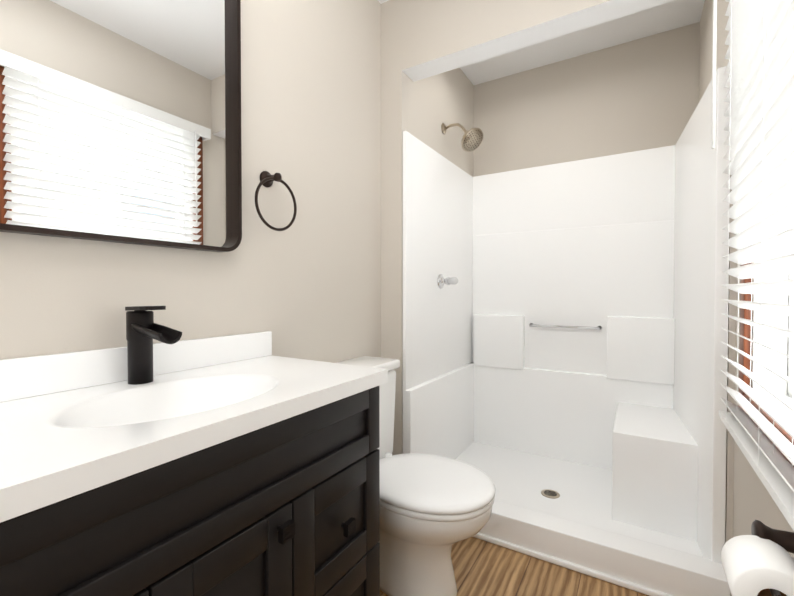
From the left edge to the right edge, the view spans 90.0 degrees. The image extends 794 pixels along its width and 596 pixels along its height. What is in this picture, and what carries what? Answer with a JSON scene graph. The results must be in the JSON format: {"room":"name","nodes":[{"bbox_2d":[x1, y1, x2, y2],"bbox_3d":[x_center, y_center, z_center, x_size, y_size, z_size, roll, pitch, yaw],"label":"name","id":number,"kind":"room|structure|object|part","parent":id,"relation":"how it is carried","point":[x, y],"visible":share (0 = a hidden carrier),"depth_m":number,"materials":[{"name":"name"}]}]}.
{"room":"bathroom","nodes":[
{"label":"bathroom","id":0,"kind":"room"},
{"bbox_2d":[0,0,380,362],"bbox_3d":[-0.467,-0.192,1.410,0.120,2.440,3.456,1,1,31],"label":"wall","id":1,"kind":"structure","parent":0,"point":[306,284],"depth_m":1.39,"materials":[{"name":"beige paint"}]},
{"bbox_2d":[0,0,241,251],"bbox_3d":[-0.652,-0.594,0.945,0.037,0.922,0.630,1,1,31],"label":"mirror","id":2,"kind":"object","parent":1,"relation":"attached to","point":[120,121],"visible":0.94,"depth_m":0.96,"materials":[{"name":"mirror"}]},
{"bbox_2d":[0,331,271,401],"bbox_3d":[-0.668,0.159,0.946,0.020,0.081,0.924,1,1,31],"label":"backsplash","id":3,"kind":"structure","parent":1,"relation":"attached to","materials":[{"name":"white stone"}]},
{"bbox_2d":[255,171,296,230],"bbox_3d":[-0.412,-0.324,1.319,0.066,0.204,0.176,1,1,31],"label":"towel ring","id":4,"kind":"object","parent":1,"relation":"attached to","point":[267,178],"visible":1,"depth_m":1.31,"materials":[{"name":"brown metal"}]},
{"bbox_2d":[381,0,473,454],"bbox_3d":[0.220,-0.206,2.315,0.117,2.440,0.956,1,1,31],"label":"wall","id":5,"kind":"structure","parent":0,"point":[422,110],"depth_m":1.91,"materials":[{"name":"beige paint"}]},
{"bbox_2d":[441,123,482,151],"bbox_3d":[0.353,-0.900,2.184,0.234,0.189,0.128,1,1,31],"label":"shower head","id":6,"kind":"object","parent":5,"relation":"attached to","point":[472,138],"visible":1,"depth_m":2.15},
{"bbox_2d":[380,537,647,595],"bbox_3d":[0.163,1.084,1.049,1.592,0.100,3.456,1,1,31],"label":"floor","id":7,"kind":"structure","parent":0,"point":[482,567],"depth_m":1.47,"materials":[{"name":"brown wood"}]},
{"bbox_2d":[0,306,387,595],"bbox_3d":[-0.463,0.528,0.827,0.499,1.019,0.924,1,1,31],"label":"bathroom vanity","id":8,"kind":"object","parent":7,"relation":"on","point":[141,463],"visible":1,"depth_m":0.75,"materials":[{"name":"black"}]},
{"bbox_2d":[0,355,387,522],"bbox_3d":[-0.471,0.257,0.828,0.482,0.112,0.924,1,1,31],"label":"countertop","id":9,"kind":"structure","parent":8,"relation":"on","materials":[{"name":"white stone"}]},
{"bbox_2d":[125,306,181,384],"bbox_3d":[-0.561,0.108,0.911,0.159,0.182,0.055,1,1,31],"label":"faucet","id":10,"kind":"object","parent":9,"relation":"on","point":[141,329],"depth_m":0.91,"materials":[{"name":"black metal"}]},
{"bbox_2d":[336,356,495,595],"bbox_3d":[0.020,0.647,1.448,0.672,0.761,0.450,1,1,31],"label":"toilet","id":11,"kind":"object","parent":7,"relation":"on","point":[434,509],"visible":0.5,"depth_m":1.33,"materials":[{"name":"white ceramic"}]},
{"bbox_3d":[-0.183,0.284,1.566,0.197,0.038,0.450,1,1,31],"label":"tank lid","id":12,"kind":"part","parent":11,"relation":"part of","materials":[{"name":"white ceramic"}]},
{"bbox_3d":[-0.184,0.489,1.569,0.182,0.370,0.429,1,1,31],"label":"tank","id":13,"kind":"part","parent":11,"relation":"part of","materials":[{"name":"white ceramic"}]},
{"bbox_3d":[0.108,0.644,1.395,0.466,0.054,0.386,1,1,31],"label":"seat lid","id":14,"kind":"part","parent":11,"relation":"part of","materials":[{"name":"white plastic"}]},
{"bbox_2d":[403,66,729,595],"bbox_3d":[0.787,0.116,1.969,1.214,1.806,0.966,1,1,31],"label":"shower","id":15,"kind":"object","parent":7,"relation":"on","point":[565,348],"visible":0.94,"depth_m":2.10,"materials":[{"name":"white plastic"}]},
{"bbox_3d":[0.294,-0.091,2.126,0.096,0.044,0.098,1,1,31],"label":"valve knob","id":16,"kind":"part","parent":15,"relation":"part of","materials":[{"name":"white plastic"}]},
{"bbox_3d":[0.541,1.015,1.577,1.206,0.022,0.018,1,1,31],"label":"trim","id":17,"kind":"part","parent":15,"relation":"part of","materials":[{"name":"white plastic"}]},
{"bbox_2d":[402,0,673,81],"bbox_3d":[0.581,-1.239,1.591,1.235,0.351,0.119,1,1,31],"label":"wall","id":18,"kind":"structure","parent":0,"point":[440,36],"depth_m":1.68,"materials":[{"name":"beige paint"}]},
{"bbox_2d":[378,0,704,84],"bbox_3d":[0.163,-1.456,1.009,1.592,0.100,3.456,1,1,31],"label":"ceiling","id":19,"kind":"structure","parent":0,"point":[672,15],"depth_m":2.19,"materials":[{"name":"white paint"}]},
{"bbox_2d":[473,22,699,176],"bbox_3d":[1.026,-0.208,2.456,1.352,2.440,0.120,1,1,31],"label":"wall","id":20,"kind":"structure","parent":0,"point":[637,95],"depth_m":2.31,"materials":[{"name":"beige paint"}]},
{"bbox_2d":[699,0,793,595],"bbox_3d":[0.785,-0.180,0.652,0.137,2.440,3.456,1,1,31],"label":"wall","id":21,"kind":"structure","parent":0,"point":[706,49],"depth_m":1.33,"materials":[{"name":"beige paint"}]},
{"bbox_2d":[711,0,793,530],"bbox_3d":[0.737,-0.341,0.788,0.082,1.398,0.983,1,1,31],"label":"window blinds","id":22,"kind":"object","parent":21,"relation":"attached to","point":[759,98],"visible":0.96,"depth_m":0.84,"materials":[{"name":"white plastic"}]},
{"bbox_2d":[721,519,793,595],"bbox_3d":[0.601,0.422,0.609,0.155,0.132,0.176,1,1,31],"label":"toilet paper holder","id":23,"kind":"object","parent":21,"relation":"attached to","point":[759,561],"visible":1,"depth_m":0.60,"materials":[{"name":"white paper"}]},
{"bbox_3d":[0.619,0.396,0.597,0.112,0.080,0.176,1,1,31],"label":"toilet paper holder post","id":24,"kind":"part","parent":23,"relation":"part of","materials":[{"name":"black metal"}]},
{"bbox_2d":[739,252,793,466],"bbox_3d":[0.825,-0.356,0.732,0.124,1.392,0.971,1,1,31],"label":"window","id":25,"kind":"structure","parent":21,"relation":"in","point":[745,345],"depth_m":1.13,"materials":[{"name":"brown wood"}]},
{"bbox_2d":[752,253,793,423],"bbox_3d":[0.818,-0.356,0.736,0.070,1.274,0.853,1,1,31],"label":"window pane","id":26,"kind":"object","parent":25,"relation":"in","point":[767,355],"visible":0.21,"depth_m":1.10,"materials":[{"name":"clear glass"}]},
{"bbox_3d":[0.864,-0.356,0.709,0.033,1.274,0.853,1,1,31],"label":"sash frame","id":27,"kind":"part","parent":25,"relation":"part of","materials":[{"name":"white plastic"}]}
]}

